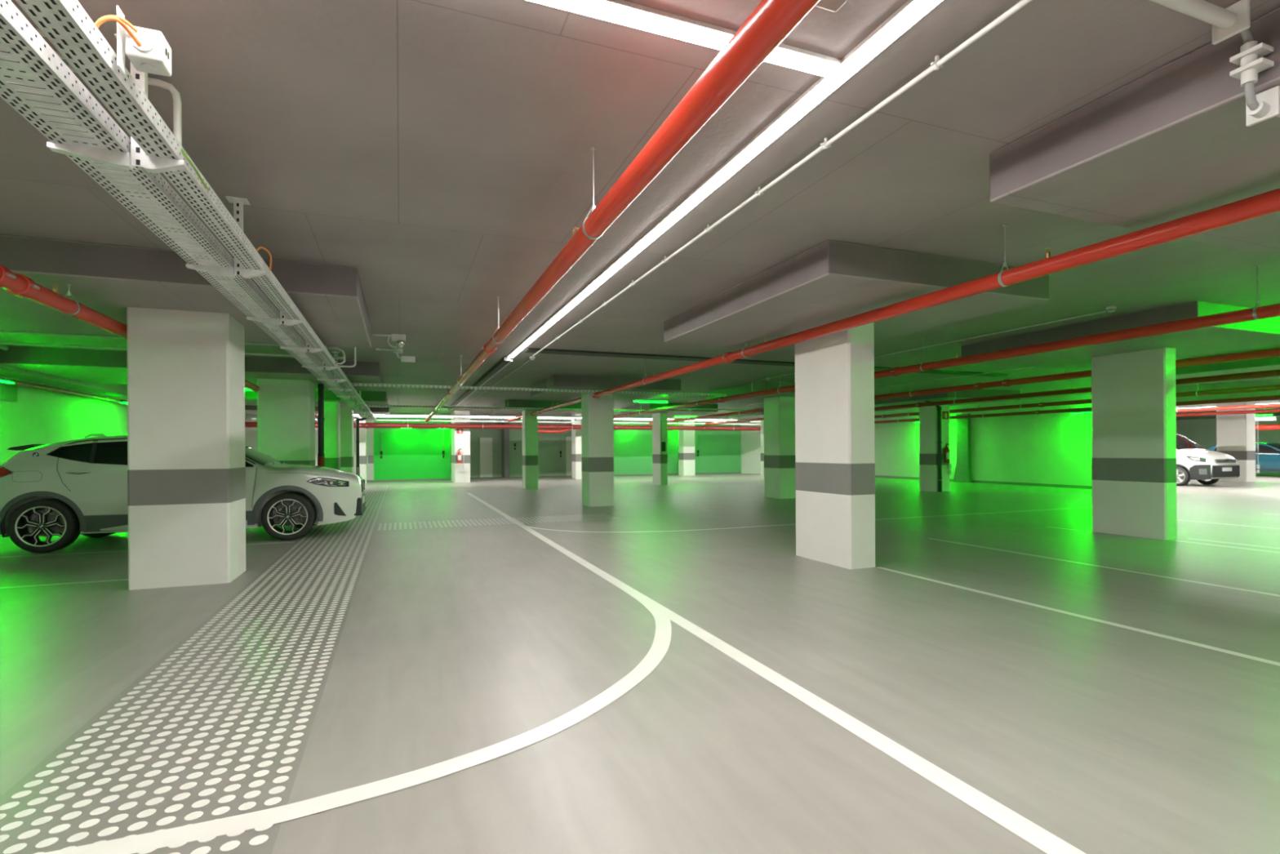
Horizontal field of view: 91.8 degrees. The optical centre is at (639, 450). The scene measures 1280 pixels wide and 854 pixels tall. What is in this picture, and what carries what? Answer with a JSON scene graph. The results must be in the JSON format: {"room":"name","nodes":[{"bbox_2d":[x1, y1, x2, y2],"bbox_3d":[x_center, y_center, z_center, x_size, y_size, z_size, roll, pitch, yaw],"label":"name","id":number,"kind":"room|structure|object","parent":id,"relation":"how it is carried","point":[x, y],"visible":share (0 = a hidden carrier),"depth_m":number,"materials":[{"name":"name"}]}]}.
{"room":"parking garage","nodes":[
{"label":"parking garage","id":0,"kind":"room"},
{"bbox_2d":[0,375,127,465],"bbox_3d":[-9.399,-0.129,6.549,0.200,2.970,39.000,0,0,-21],"label":"wall","id":1,"kind":"structure","parent":0,"point":[38,416],"depth_m":12.06,"materials":[{"name":"paint"}]},
{"bbox_2d":[0,382,17,402],"bbox_3d":[-10.747,-0.986,10.372,0.045,0.300,1.100,0,0,-21],"label":"air vent","id":2,"kind":"object","parent":1,"relation":"in","point":[8,393],"visible":1,"depth_m":10.62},
{"bbox_2d":[0,364,246,419],"bbox_3d":[-9.409,-1.438,7.621,0.530,0.349,41.000,0,0,-21],"label":"pipe","id":3,"kind":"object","parent":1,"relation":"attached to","point":[116,390],"depth_m":11.77,"materials":[{"name":"metal"}]},
{"bbox_2d":[244,413,450,479],"bbox_3d":[-12.521,-0.110,26.250,8.600,2.970,0.200,0,0,-21],"label":"wall","id":4,"kind":"structure","parent":0,"point":[407,453],"depth_m":27.00,"materials":[{"name":"paint"}]},
{"bbox_2d":[366,478,450,482],"bbox_3d":[-12.381,1.329,26.186,8.400,0.090,0.015,0,0,-21],"label":"baseboard","id":5,"kind":"structure","parent":4,"relation":"attached to","point":[427,479],"depth_m":27.04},
{"bbox_2d":[502,418,509,477],"bbox_3d":[-6.646,-0.145,30.669,0.250,2.970,0.800,0,0,-21],"label":"wall","id":6,"kind":"structure","parent":0,"point":[505,432],"depth_m":30.31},
{"bbox_2d":[470,417,571,477],"bbox_3d":[-5.954,-0.149,31.473,6.180,2.970,0.200,0,0,-21],"label":"wall","id":7,"kind":"structure","parent":0,"point":[550,463],"depth_m":31.28,"materials":[{"name":"paint"}]},
{"bbox_2d":[478,436,493,477],"bbox_3d":[-7.600,0.341,30.663,0.720,2.010,0.120,0,0,-21],"label":"door","id":8,"kind":"structure","parent":7,"relation":"in","point":[486,444],"depth_m":30.66,"materials":[{"name":"paint"}]},
{"bbox_2d":[564,435,571,475],"bbox_3d":[-3.632,0.282,32.200,0.550,2.080,0.120,0,0,-21],"label":"door","id":9,"kind":"structure","parent":7,"relation":"in","point":[567,437],"depth_m":32.16,"materials":[{"name":"paint"}]},
{"bbox_2d":[0,471,1279,853],"bbox_3d":[13.500,1.217,19.163,57.000,0.004,46.000,0,0,-21],"label":"floor","id":10,"kind":"structure","parent":0,"point":[495,664],"depth_m":3.43,"materials":[{"name":"paint"}]},
{"bbox_2d":[0,433,366,552],"bbox_3d":[-6.696,0.543,9.502,4.520,1.594,2.214,0,0,-21],"label":"car","id":11,"kind":"object","parent":10,"relation":"on","point":[73,488],"visible":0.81,"depth_m":8.35,"materials":[{"name":"white metal"}]},
{"bbox_2d":[0,467,11,475],"bbox_3d":[-8.320,0.285,7.997,0.431,0.129,0.041,0,0,6],"label":"tail light","id":12,"kind":"object","parent":11,"relation":"attached to","point":[3,471],"depth_m":7.99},
{"bbox_2d":[333,502,346,515],"bbox_3d":[-4.582,0.904,9.480,0.023,0.227,0.205,0,0,35],"label":"vent","id":13,"kind":"object","parent":11,"relation":"attached to","point":[340,508],"depth_m":9.47,"materials":[{"name":"black plastic"}]},
{"bbox_2d":[360,479,364,492],"bbox_3d":[-4.622,0.588,10.305,0.068,0.190,0.600,0,0,-21],"label":"grille","id":14,"kind":"object","parent":11,"relation":"attached to","point":[362,481],"depth_m":10.16,"materials":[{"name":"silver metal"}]},
{"bbox_2d":[126,306,245,590],"bbox_3d":[-4.615,-0.017,6.368,0.834,2.689,0.714,0,0,-21],"label":"pillar","id":15,"kind":"structure","parent":10,"relation":"on","point":[186,464],"depth_m":6.06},
{"bbox_2d":[257,378,315,465],"bbox_3d":[-6.921,-0.003,12.172,0.884,2.689,0.804,0,0,-21],"label":"pillar","id":16,"kind":"structure","parent":10,"relation":"on","point":[286,408],"depth_m":11.82,"materials":[{"name":"paint"}]},
{"bbox_2d":[317,383,324,466],"bbox_3d":[-6.507,-0.006,12.654,0.134,2.690,0.134,0,0,-21],"label":"drain pipe","id":17,"kind":"object","parent":10,"relation":"on","point":[321,458],"visible":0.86,"depth_m":12.61,"materials":[{"name":"black plastic"}]},
{"bbox_2d":[324,401,340,469],"bbox_3d":[-8.705,0.008,17.433,0.454,2.689,0.804,0,0,-21],"label":"pillar","id":18,"kind":"structure","parent":10,"relation":"on","point":[331,409],"depth_m":17.09,"materials":[{"name":"paint"}]},
{"bbox_2d":[340,406,354,473],"bbox_3d":[-9.762,-0.126,20.617,0.404,2.969,0.704,0,0,-21],"label":"pillar","id":19,"kind":"structure","parent":10,"relation":"on","point":[347,460],"depth_m":20.31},
{"bbox_2d":[355,417,367,475],"bbox_3d":[-9.899,0.067,22.118,0.430,2.586,0.124,0,0,-21],"label":"drain pipe","id":20,"kind":"object","parent":10,"relation":"on","point":[357,466],"visible":0.83,"depth_m":22.02,"materials":[{"name":"black plastic"}]},
{"bbox_2d":[357,416,366,483],"bbox_3d":[-11.425,-0.116,25.495,0.304,2.969,0.604,0,0,-21],"label":"pillar","id":21,"kind":"structure","parent":10,"relation":"on","point":[362,431],"depth_m":25.23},
{"bbox_2d":[450,410,470,482],"bbox_3d":[-7.686,-0.138,26.514,0.614,2.969,2.004,0,0,-21],"label":"pillar","id":22,"kind":"structure","parent":10,"relation":"on","point":[459,441],"depth_m":25.61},
{"bbox_2d":[456,448,462,462],"bbox_3d":[-7.408,0.232,25.422,0.172,0.585,0.230,0,0,11],"label":"fire extinguisher","id":23,"kind":"object","parent":22,"relation":"attached to","point":[459,454],"visible":1,"depth_m":25.36,"materials":[{"name":"red metal"}]},
{"bbox_2d":[521,409,537,488],"bbox_3d":[-3.809,-0.022,21.473,0.444,2.689,0.604,0,0,-21],"label":"pillar","id":24,"kind":"structure","parent":10,"relation":"on","point":[529,422],"depth_m":21.20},
{"bbox_2d":[571,413,582,479],"bbox_3d":[-2.577,-0.169,28.331,0.954,2.969,0.704,0,0,-21],"label":"pillar","id":25,"kind":"structure","parent":10,"relation":"on","point":[576,454],"depth_m":27.91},
{"bbox_2d":[581,392,613,506],"bbox_3d":[-1.010,-0.038,14.729,0.614,2.689,0.644,0,0,-21],"label":"pillar","id":26,"kind":"structure","parent":10,"relation":"on","point":[597,414],"depth_m":14.45,"materials":[{"name":"paint"}]},
{"bbox_2d":[652,412,667,484],"bbox_3d":[0.754,-0.049,23.454,0.304,2.689,0.804,0,0,-21],"label":"pillar","id":27,"kind":"structure","parent":10,"relation":"on","point":[660,420],"depth_m":23.13,"materials":[{"name":"paint"}]},
{"bbox_2d":[678,417,694,475],"bbox_3d":[2.360,-0.199,31.367,0.654,2.969,0.604,0,0,-21],"label":"pillar","id":28,"kind":"structure","parent":10,"relation":"on","point":[686,437],"depth_m":31.11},
{"bbox_2d":[760,416,764,479],"bbox_3d":[5.444,-0.077,26.449,0.354,2.689,0.604,0,0,-21],"label":"pillar","id":29,"kind":"structure","parent":10,"relation":"on","point":[762,422],"depth_m":26.52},
{"bbox_2d":[764,395,795,498],"bbox_3d":[3.808,-0.067,16.728,0.624,2.689,0.754,0,0,-21],"label":"pillar","id":30,"kind":"structure","parent":10,"relation":"on","point":[779,411],"depth_m":16.41,"materials":[{"name":"paint"}]},
{"bbox_2d":[795,322,875,568],"bbox_3d":[2.246,-0.058,7.218,0.364,2.689,1.004,0,0,-21],"label":"pillar","id":31,"kind":"structure","parent":10,"relation":"on","point":[835,453],"depth_m":6.88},
{"bbox_2d":[919,404,949,491],"bbox_3d":[8.991,-0.098,18.948,0.554,2.689,0.654,0,0,-21],"label":"pillar","id":32,"kind":"structure","parent":10,"relation":"on","point":[928,451],"depth_m":18.72,"materials":[{"name":"paint"}]},
{"bbox_2d":[925,401,942,479],"bbox_3d":[8.726,-0.284,18.423,0.587,2.344,0.126,0,0,-21],"label":"drain pipe","id":33,"kind":"object","parent":32,"relation":"attached to","point":[939,408],"visible":0.84,"depth_m":18.46,"materials":[{"name":"black plastic"}]},
{"bbox_2d":[942,443,949,462],"bbox_3d":[9.169,0.092,18.554,0.172,0.585,0.230,0,0,11],"label":"fire extinguisher","id":34,"kind":"object","parent":32,"relation":"attached to","point":[945,450],"visible":1,"depth_m":18.48,"materials":[{"name":"red metal"}]},
{"bbox_2d":[1091,347,1176,539],"bbox_3d":[7.272,-0.088,9.163,0.264,2.689,1.004,0,0,-21],"label":"pillar","id":35,"kind":"structure","parent":10,"relation":"on","point":[1134,406],"depth_m":9.00,"materials":[{"name":"paint"}]},
{"bbox_2d":[1176,434,1239,485],"bbox_3d":[18.299,0.255,22.264,2.181,1.870,4.485,0,0,-21],"label":"car","id":36,"kind":"object","parent":10,"relation":"on","point":[1194,461],"visible":0.44,"depth_m":20.36,"materials":[{"name":"white metal"}]},
{"bbox_2d":[1213,458,1235,462],"bbox_3d":[19.090,0.341,20.221,1.100,0.150,0.085,0,0,-21],"label":"radiator grille","id":37,"kind":"object","parent":36,"relation":"attached to","point":[1215,460],"depth_m":20.16,"materials":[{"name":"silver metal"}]},
{"bbox_2d":[1216,401,1255,481],"bbox_3d":[22.395,-0.319,23.307,0.604,2.969,0.904,0,0,-21],"label":"pillar","id":38,"kind":"structure","parent":10,"relation":"on","point":[1235,433],"depth_m":22.98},
{"bbox_2d":[1256,415,1259,473],"bbox_3d":[22.901,-0.217,22.971,0.100,2.140,0.050,0,0,-21],"label":"pipe","id":39,"kind":"object","parent":38,"relation":"attached to","point":[1258,464],"visible":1,"depth_m":22.97,"materials":[{"name":"white plastic"}]},
{"bbox_2d":[1208,442,1279,471],"bbox_3d":[27.324,0.391,26.929,1.766,1.490,4.000,0,0,-21],"label":"car","id":40,"kind":"object","parent":10,"relation":"on","point":[1268,452],"visible":0.22,"depth_m":26.37,"materials":[{"name":"blue metal"}]},
{"bbox_3d":[26.946,0.628,24.584,0.095,0.980,0.100,0,0,-21],"label":"support","id":41,"kind":"object","parent":10,"relation":"on","visible":0},
{"bbox_2d":[1255,423,1279,430],"bbox_3d":[26.597,-0.420,25.470,0.240,1.320,3.300,0,0,-21],"label":"pipe","id":42,"kind":"object","parent":41,"relation":"on","point":[1260,427],"visible":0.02,"depth_m":25.95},
{"bbox_2d":[0,0,1279,420],"bbox_3d":[13.482,-1.736,19.163,57.000,0.530,46.000,0,0,-21],"label":"ceiling","id":43,"kind":"structure","parent":0,"point":[406,167],"depth_m":3.87,"materials":[{"name":"paint"}]},
{"bbox_2d":[0,377,14,383],"bbox_3d":[-9.847,-1.335,9.488,0.080,0.548,0.800,0,0,-21],"label":"strip light","id":44,"kind":"object","parent":43,"relation":"attached to","point":[2,379],"visible":1,"depth_m":9.69,"materials":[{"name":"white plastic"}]},
{"bbox_2d":[0,379,127,404],"bbox_3d":[-9.152,-1.350,6.862,0.152,0.526,37.400,0,0,-21],"label":"pipe","id":45,"kind":"object","parent":43,"relation":"hanging from","point":[18,383],"visible":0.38,"depth_m":11.87,"materials":[{"name":"metal"}]},
{"bbox_2d":[46,33,186,173],"bbox_3d":[-2.109,-1.402,2.511,0.445,0.509,0.100,0,0,-21],"label":"bracket","id":46,"kind":"object","parent":43,"relation":"attached to","point":[137,157],"visible":0.48,"depth_m":2.52,"materials":[{"name":"metal"}]},
{"bbox_2d":[64,62,182,146],"bbox_3d":[-2.519,-1.442,2.599,0.994,0.394,0.030,0,0,-21],"label":"conduit","id":47,"kind":"object","parent":43,"relation":"attached to","point":[177,124],"visible":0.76,"depth_m":2.76,"materials":[{"name":"white plastic"}]},
{"bbox_2d":[0,264,318,417],"bbox_3d":[-5.463,-1.363,7.110,0.188,0.544,35.200,0,0,-21],"label":"pipe","id":48,"kind":"object","parent":43,"relation":"hanging from","point":[20,285],"visible":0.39,"depth_m":4.86,"materials":[{"name":"metal"}]},
{"bbox_2d":[0,342,342,359],"bbox_3d":[-7.562,-1.582,9.676,5.300,0.082,0.050,0,0,-21],"label":"conduit","id":49,"kind":"object","parent":43,"relation":"attached to","point":[61,345],"visible":0.52,"depth_m":9.36,"materials":[{"name":"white metal"}]},
{"bbox_2d":[186,195,266,278],"bbox_3d":[-2.716,-1.398,4.078,0.445,0.509,0.100,0,0,-21],"label":"bracket","id":50,"kind":"object","parent":43,"relation":"attached to","point":[238,202],"visible":0.77,"depth_m":4.09,"materials":[{"name":"metal"}]},
{"bbox_2d":[0,0,371,420],"bbox_3d":[-5.495,-1.215,11.012,0.242,0.075,27.500,0,0,-21],"label":"cable tray","id":51,"kind":"object","parent":50,"relation":"on","point":[35,82],"visible":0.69,"depth_m":2.54,"materials":[{"name":"metal"}]},
{"bbox_2d":[15,0,376,420],"bbox_3d":[-5.269,-1.217,11.099,0.112,0.073,27.500,0,0,-21],"label":"cable tray","id":52,"kind":"object","parent":50,"relation":"on","point":[66,24],"visible":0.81,"depth_m":2.28,"materials":[{"name":"metal"}]},
{"bbox_2d":[116,5,171,76],"bbox_3d":[-1.627,-1.315,2.043,0.115,0.190,0.120,0,0,-21],"label":"junction box","id":53,"kind":"object","parent":52,"relation":"attached to","point":[153,56],"visible":0.94,"depth_m":2.01,"materials":[{"name":"white plastic"}]},
{"bbox_2d":[94,16,141,46],"bbox_3d":[-1.631,-1.292,1.937,0.037,0.097,0.136,0,0,27],"label":"cable","id":54,"kind":"object","parent":53,"relation":"attached to","point":[106,19],"visible":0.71,"depth_m":1.92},
{"bbox_2d":[97,14,138,32],"bbox_3d":[-1.655,-1.312,1.949,0.019,0.118,0.125,0,0,38],"label":"cable","id":55,"kind":"object","parent":53,"relation":"attached to","point":[135,29],"visible":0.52,"depth_m":1.97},
{"bbox_2d":[181,148,210,191],"bbox_3d":[-1.974,-1.228,2.777,0.034,0.060,0.403,0,0,-21],"label":"cable","id":56,"kind":"object","parent":52,"relation":"attached to","point":[182,150],"visible":1,"depth_m":2.69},
{"bbox_2d":[256,246,271,271],"bbox_3d":[-2.473,-1.273,4.088,0.046,0.096,0.321,0,0,-14],"label":"cable","id":57,"kind":"object","parent":52,"relation":"attached to","point":[259,247],"visible":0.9,"depth_m":4.12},
{"bbox_2d":[325,346,345,364],"bbox_3d":[-4.246,-1.312,8.654,0.243,0.232,0.028,0,0,-21],"label":"conduit","id":58,"kind":"object","parent":52,"relation":"attached to","point":[327,348],"visible":0.94,"depth_m":8.66,"materials":[{"name":"white plastic"}]},
{"bbox_2d":[246,311,302,326],"bbox_3d":[-3.321,-1.255,5.644,0.445,0.229,0.100,0,0,-21],"label":"bracket","id":59,"kind":"object","parent":43,"relation":"attached to","point":[282,320],"visible":0.57,"depth_m":5.64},
{"bbox_2d":[280,342,324,353],"bbox_3d":[-3.928,-1.251,7.211,0.445,0.229,0.100,0,0,-21],"label":"bracket","id":60,"kind":"object","parent":43,"relation":"attached to","point":[308,348],"visible":0.58,"depth_m":7.21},
{"bbox_2d":[302,345,337,370],"bbox_3d":[-4.535,-1.387,8.778,0.445,0.509,0.100,0,0,-21],"label":"bracket","id":61,"kind":"object","parent":43,"relation":"attached to","point":[324,366],"visible":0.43,"depth_m":8.79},
{"bbox_2d":[316,351,346,382],"bbox_3d":[-5.141,-1.384,10.345,0.445,0.509,0.100,0,0,-21],"label":"bracket","id":62,"kind":"object","parent":43,"relation":"attached to","point":[335,380],"visible":0.74,"depth_m":10.36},
{"bbox_2d":[328,385,353,391],"bbox_3d":[-5.747,-1.240,11.911,0.445,0.229,0.100,0,0,-21],"label":"bracket","id":63,"kind":"object","parent":43,"relation":"attached to","point":[344,388],"visible":0.58,"depth_m":11.92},
{"bbox_2d":[336,346,355,367],"bbox_3d":[-4.249,-1.419,8.974,0.256,0.446,0.028,0,0,-21],"label":"conduit","id":64,"kind":"object","parent":43,"relation":"attached to","point":[354,364],"visible":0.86,"depth_m":9.00,"materials":[{"name":"white plastic"}]},
{"bbox_2d":[387,333,405,347],"bbox_3d":[-3.473,-1.550,8.846,0.243,0.197,0.140,0,0,-21],"label":"security camera","id":65,"kind":"object","parent":43,"relation":"attached to","point":[399,339],"visible":1,"depth_m":8.81,"materials":[{"name":"white plastic"}]},
{"bbox_2d":[373,413,430,416],"bbox_3d":[-9.017,-1.338,23.535,1.966,0.068,0.051,0,0,-21],"label":"strip light","id":66,"kind":"object","parent":43,"relation":"attached to","point":[421,415],"depth_m":23.58,"materials":[{"name":"white plastic"}]},
{"bbox_2d":[393,348,415,362],"bbox_3d":[-3.841,-1.542,10.113,0.356,0.209,0.151,0,0,-1],"label":"security camera","id":67,"kind":"object","parent":43,"relation":"attached to","point":[403,358],"visible":1,"depth_m":10.07,"materials":[{"name":"white plastic"}]},
{"bbox_2d":[433,413,519,417],"bbox_3d":[-6.439,-1.358,24.533,3.265,0.077,0.051,0,0,-21],"label":"strip light","id":68,"kind":"object","parent":43,"relation":"attached to","point":[502,415],"depth_m":24.52,"materials":[{"name":"white plastic"}]},
{"bbox_2d":[447,355,512,409],"bbox_3d":[-4.823,-1.598,17.406,0.150,0.083,13.860,0,0,-21],"label":"strip light","id":69,"kind":"object","parent":43,"relation":"attached to","point":[504,361],"visible":0.89,"depth_m":13.46,"materials":[{"name":"white plastic"}]},
{"bbox_2d":[470,416,513,418],"bbox_3d":[-6.333,-1.419,26.379,1.789,0.075,1.099,0,0,-21],"label":"strip light","id":70,"kind":"object","parent":43,"relation":"attached to","point":[470,416],"depth_m":26.86,"materials":[{"name":"white plastic"}]},
{"bbox_2d":[463,360,529,406],"bbox_3d":[-4.312,-1.621,17.207,0.052,0.042,12.800,0,0,-21],"label":"conduit","id":71,"kind":"object","parent":43,"relation":"attached to","point":[529,360],"visible":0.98,"depth_m":14.12,"materials":[{"name":"white plastic"}]},
{"bbox_2d":[244,409,760,431],"bbox_3d":[-3.580,-1.266,26.819,24.300,0.761,0.262,0,0,-21],"label":"pipe","id":72,"kind":"object","parent":43,"relation":"hanging from","point":[389,425],"visible":0.72,"depth_m":25.98,"materials":[{"name":"metal"}]},
{"bbox_2d":[537,428,570,432],"bbox_3d":[-3.896,-0.860,26.696,1.824,0.246,0.120,0,0,-21],"label":"pipe","id":73,"kind":"object","parent":72,"relation":"attached to","point":[567,429],"visible":0.53,"depth_m":26.71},
{"bbox_2d":[251,417,759,425],"bbox_3d":[-3.798,-1.197,26.413,22.000,0.067,0.070,0,0,-21],"label":"pipe","id":74,"kind":"object","parent":43,"relation":"hanging from","point":[444,420],"visible":0.66,"depth_m":25.73,"materials":[{"name":"red metal"}]},
{"bbox_2d":[367,395,644,411],"bbox_3d":[-3.887,-1.456,19.838,8.910,0.378,0.260,0,0,-21],"label":"tray","id":75,"kind":"object","parent":43,"relation":"hanging from","point":[397,406],"visible":0.77,"depth_m":19.40,"materials":[{"name":"metal"}]},
{"bbox_2d":[351,369,726,396],"bbox_3d":[-1.831,-1.468,13.974,8.510,0.378,0.180,0,0,-21],"label":"tray","id":76,"kind":"object","parent":43,"relation":"hanging from","point":[548,390],"visible":0.93,"depth_m":13.66,"materials":[{"name":"metal"}]},
{"bbox_2d":[537,415,581,417],"bbox_3d":[-3.333,-1.376,25.735,1.798,0.077,0.051,0,0,-21],"label":"strip light","id":77,"kind":"object","parent":43,"relation":"attached to","point":[542,416],"depth_m":25.66,"materials":[{"name":"white plastic"}]},
{"bbox_2d":[425,0,820,422],"bbox_3d":[-2.180,-1.398,8.381,0.178,0.514,35.200,0,0,-21],"label":"pipe","id":78,"kind":"object","parent":43,"relation":"hanging from","point":[771,21],"visible":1,"depth_m":2.33,"materials":[{"name":"metal"}]},
{"bbox_2d":[526,0,737,50],"bbox_3d":[-0.016,-1.656,2.351,0.803,0.025,0.125,0,0,-21],"label":"recessed light","id":79,"kind":"object","parent":43,"relation":"in","point":[631,15],"depth_m":2.38,"materials":[{"name":"white plastic"}]},
{"bbox_2d":[615,417,652,418],"bbox_3d":[-0.266,-1.393,26.922,1.665,0.057,0.051,0,0,-21],"label":"strip light","id":80,"kind":"object","parent":43,"relation":"attached to","point":[620,417],"depth_m":26.92,"materials":[{"name":"white plastic"}]},
{"bbox_2d":[633,400,667,402],"bbox_3d":[0.336,-1.575,19.274,1.150,0.190,0.070,0,0,-21],"label":"lamp","id":81,"kind":"object","parent":43,"relation":"hanging from","point":[634,401],"visible":0.92,"depth_m":19.24,"materials":[{"name":"white plastic"}]},
{"bbox_2d":[691,419,728,421],"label":"strip light","id":82,"kind":"object","parent":43,"relation":"attached to","point":[691,420],"depth_m":30.67,"materials":[{"name":"white plastic"}]},
{"bbox_2d":[698,417,746,420],"bbox_3d":[3.793,-1.419,28.494,2.416,0.077,0.051,0,0,-21],"label":"strip light","id":83,"kind":"object","parent":43,"relation":"attached to","point":[724,419],"depth_m":28.47,"materials":[{"name":"white plastic"}]},
{"bbox_2d":[507,0,942,357],"bbox_3d":[1.237,-1.664,1.834,0.101,0.025,19.520,0,0,-21],"label":"recessed light","id":84,"kind":"object","parent":43,"relation":"in","point":[908,15],"visible":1,"depth_m":3.17,"materials":[{"name":"white plastic"}]},
{"bbox_2d":[532,0,1032,356],"bbox_3d":[1.155,-1.647,2.917,0.060,0.056,16.600,0,0,-21],"label":"conduit","id":85,"kind":"object","parent":43,"relation":"attached to","point":[938,64],"visible":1,"depth_m":3.14,"materials":[{"name":"white plastic"}]},
{"bbox_2d":[673,399,911,413],"bbox_3d":[6.053,-1.515,22.291,10.600,0.378,0.260,0,0,-21],"label":"tray","id":86,"kind":"object","parent":43,"relation":"hanging from","point":[691,408],"visible":0.29,"depth_m":20.96,"materials":[{"name":"metal"}]},
{"bbox_2d":[764,43,842,77],"bbox_3d":[0.702,-1.661,2.629,0.335,0.025,0.125,0,0,-21],"label":"recessed light","id":87,"kind":"object","parent":43,"relation":"in","point":[785,55],"depth_m":2.63,"materials":[{"name":"white plastic"}]},
{"bbox_2d":[746,366,1035,405],"bbox_3d":[6.668,-1.680,15.989,0.020,0.019,15.000,0,0,-21],"label":"conduit","id":88,"kind":"object","parent":43,"relation":"attached to","point":[1029,366],"visible":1,"depth_m":14.42,"materials":[{"name":"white metal"}]},
{"bbox_2d":[506,188,1279,422],"bbox_3d":[0.822,-1.437,9.543,0.176,0.473,35.200,0,0,-21],"label":"pipe","id":89,"kind":"object","parent":43,"relation":"hanging from","point":[1268,202],"visible":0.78,"depth_m":4.43,"materials":[{"name":"metal"}]},
{"bbox_2d":[751,311,1106,391],"bbox_3d":[4.163,-1.550,11.244,0.020,0.250,8.060,0,0,-21],"label":"conduit","id":90,"kind":"object","parent":43,"relation":"attached to","point":[1101,311],"visible":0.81,"depth_m":8.92,"materials":[{"name":"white metal"}]},
{"bbox_2d":[580,265,1279,423],"bbox_3d":[3.788,-1.437,10.691,0.176,0.508,35.200,0,0,-21],"label":"pipe","id":91,"kind":"object","parent":43,"relation":"hanging from","point":[1258,313],"visible":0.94,"depth_m":7.38,"materials":[{"name":"metal"}]},
{"bbox_2d":[647,347,1279,424],"bbox_3d":[6.726,-1.445,11.829,0.172,0.526,35.200,0,0,-21],"label":"pipe","id":92,"kind":"object","parent":43,"relation":"hanging from","point":[1270,353],"visible":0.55,"depth_m":10.97,"materials":[{"name":"metal"}]},
{"bbox_2d":[703,368,1279,425],"bbox_3d":[9.383,-1.456,12.857,0.172,0.536,35.200,0,0,-21],"label":"pipe","id":93,"kind":"object","parent":43,"relation":"hanging from","point":[1270,373],"visible":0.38,"depth_m":13.74,"materials":[{"name":"metal"}]},
{"bbox_2d":[874,382,1279,418],"bbox_3d":[12.367,-1.469,14.013,0.172,0.546,35.200,0,0,-21],"label":"pipe","id":94,"kind":"object","parent":43,"relation":"hanging from","point":[1268,388],"visible":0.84,"depth_m":16.36,"materials":[{"name":"metal"}]},
{"bbox_2d":[874,395,1279,423],"bbox_3d":[15.370,-1.462,13.459,0.172,0.596,32.000,0,0,-21],"label":"pipe","id":95,"kind":"object","parent":43,"relation":"hanging from","point":[1275,397],"visible":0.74,"depth_m":18.90,"materials":[{"name":"metal"}]},
{"bbox_2d":[1106,306,1116,312],"bbox_3d":[5.606,-1.671,7.375,0.104,0.064,0.104,0,0,-21],"label":"smoke detector","id":96,"kind":"object","parent":43,"relation":"attached to","point":[1110,308],"visible":1,"depth_m":7.35,"materials":[{"name":"white plastic"}]},
{"bbox_2d":[1148,0,1279,126],"bbox_3d":[2.151,-1.483,2.318,2.102,0.391,0.110,0,0,-20],"label":"pipe","id":97,"kind":"object","parent":43,"relation":"attached to","point":[1232,20],"visible":1,"depth_m":2.37,"materials":[{"name":"white plastic"}]},
{"bbox_2d":[1176,403,1279,412],"bbox_3d":[19.846,-1.519,15.192,0.172,0.536,32.000,0,0,-21],"label":"pipe","id":98,"kind":"object","parent":43,"relation":"hanging from","point":[1273,405],"visible":0.2,"depth_m":19.19,"materials":[{"name":"metal"}]},
{"bbox_2d":[1176,408,1279,416],"bbox_3d":[23.110,-1.543,16.455,0.118,0.527,32.000,0,0,-21],"label":"pipe","id":99,"kind":"object","parent":43,"relation":"hanging from","point":[1265,411],"visible":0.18,"depth_m":21.99,"materials":[{"name":"metal"}]},
{"bbox_2d":[1255,408,1276,421],"bbox_3d":[25.592,-1.514,25.405,0.110,0.620,0.700,0,0,-21],"label":"strip light","id":100,"kind":"object","parent":43,"relation":"hanging from","point":[1272,418],"visible":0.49,"depth_m":25.33,"materials":[{"name":"white plastic"}]},
{"bbox_2d":[613,419,741,474],"bbox_3d":[1.556,-0.194,32.129,8.300,2.970,0.200,0,0,-21],"label":"wall","id":101,"kind":"structure","parent":0,"point":[719,451],"depth_m":32.11,"materials":[{"name":"green paint"}]},
{"bbox_2d":[613,471,741,475],"bbox_3d":[1.603,1.245,32.028,8.300,0.090,0.015,0,0,-21],"label":"baseboard","id":102,"kind":"structure","parent":101,"relation":"attached to","point":[721,473],"depth_m":32.13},
{"bbox_2d":[741,421,760,474],"bbox_3d":[7.933,-0.233,31.528,6.530,2.970,0.270,0,0,41],"label":"wall","id":103,"kind":"structure","parent":0,"point":[750,439],"depth_m":33.11,"materials":[{"name":"paint"}]},
{"bbox_2d":[874,394,1092,485],"bbox_3d":[12.666,-0.261,23.508,0.200,2.970,12.700,0,0,-21],"label":"wall","id":104,"kind":"structure","parent":0,"point":[1049,448],"depth_m":21.95,"materials":[{"name":"paint"}]},
{"bbox_2d":[952,413,972,482],"bbox_3d":[12.367,-0.074,23.794,0.145,2.600,0.750,0,0,-21],"label":"pillar","id":105,"kind":"structure","parent":104,"relation":"attached to","point":[962,473],"depth_m":23.65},
{"bbox_2d":[875,475,1092,488],"bbox_3d":[12.575,1.180,23.469,0.015,0.090,12.700,0,0,-21],"label":"baseboard","id":106,"kind":"structure","parent":104,"relation":"attached to","point":[876,476],"depth_m":21.80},
{"bbox_2d":[1175,377,1279,401],"bbox_3d":[18.625,-1.546,7.749,0.350,0.469,21.000,0,0,-21],"label":"trim","id":107,"kind":"structure","parent":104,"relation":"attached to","point":[1243,384],"depth_m":16.03,"materials":[{"name":"metal"}]},
{"bbox_2d":[1176,415,1279,449],"bbox_3d":[38.447,-0.416,25.607,0.200,2.970,40.000,0,0,-21],"label":"wall","id":108,"kind":"structure","parent":0,"point":[1202,432],"depth_m":37.07,"materials":[{"name":"paint"}]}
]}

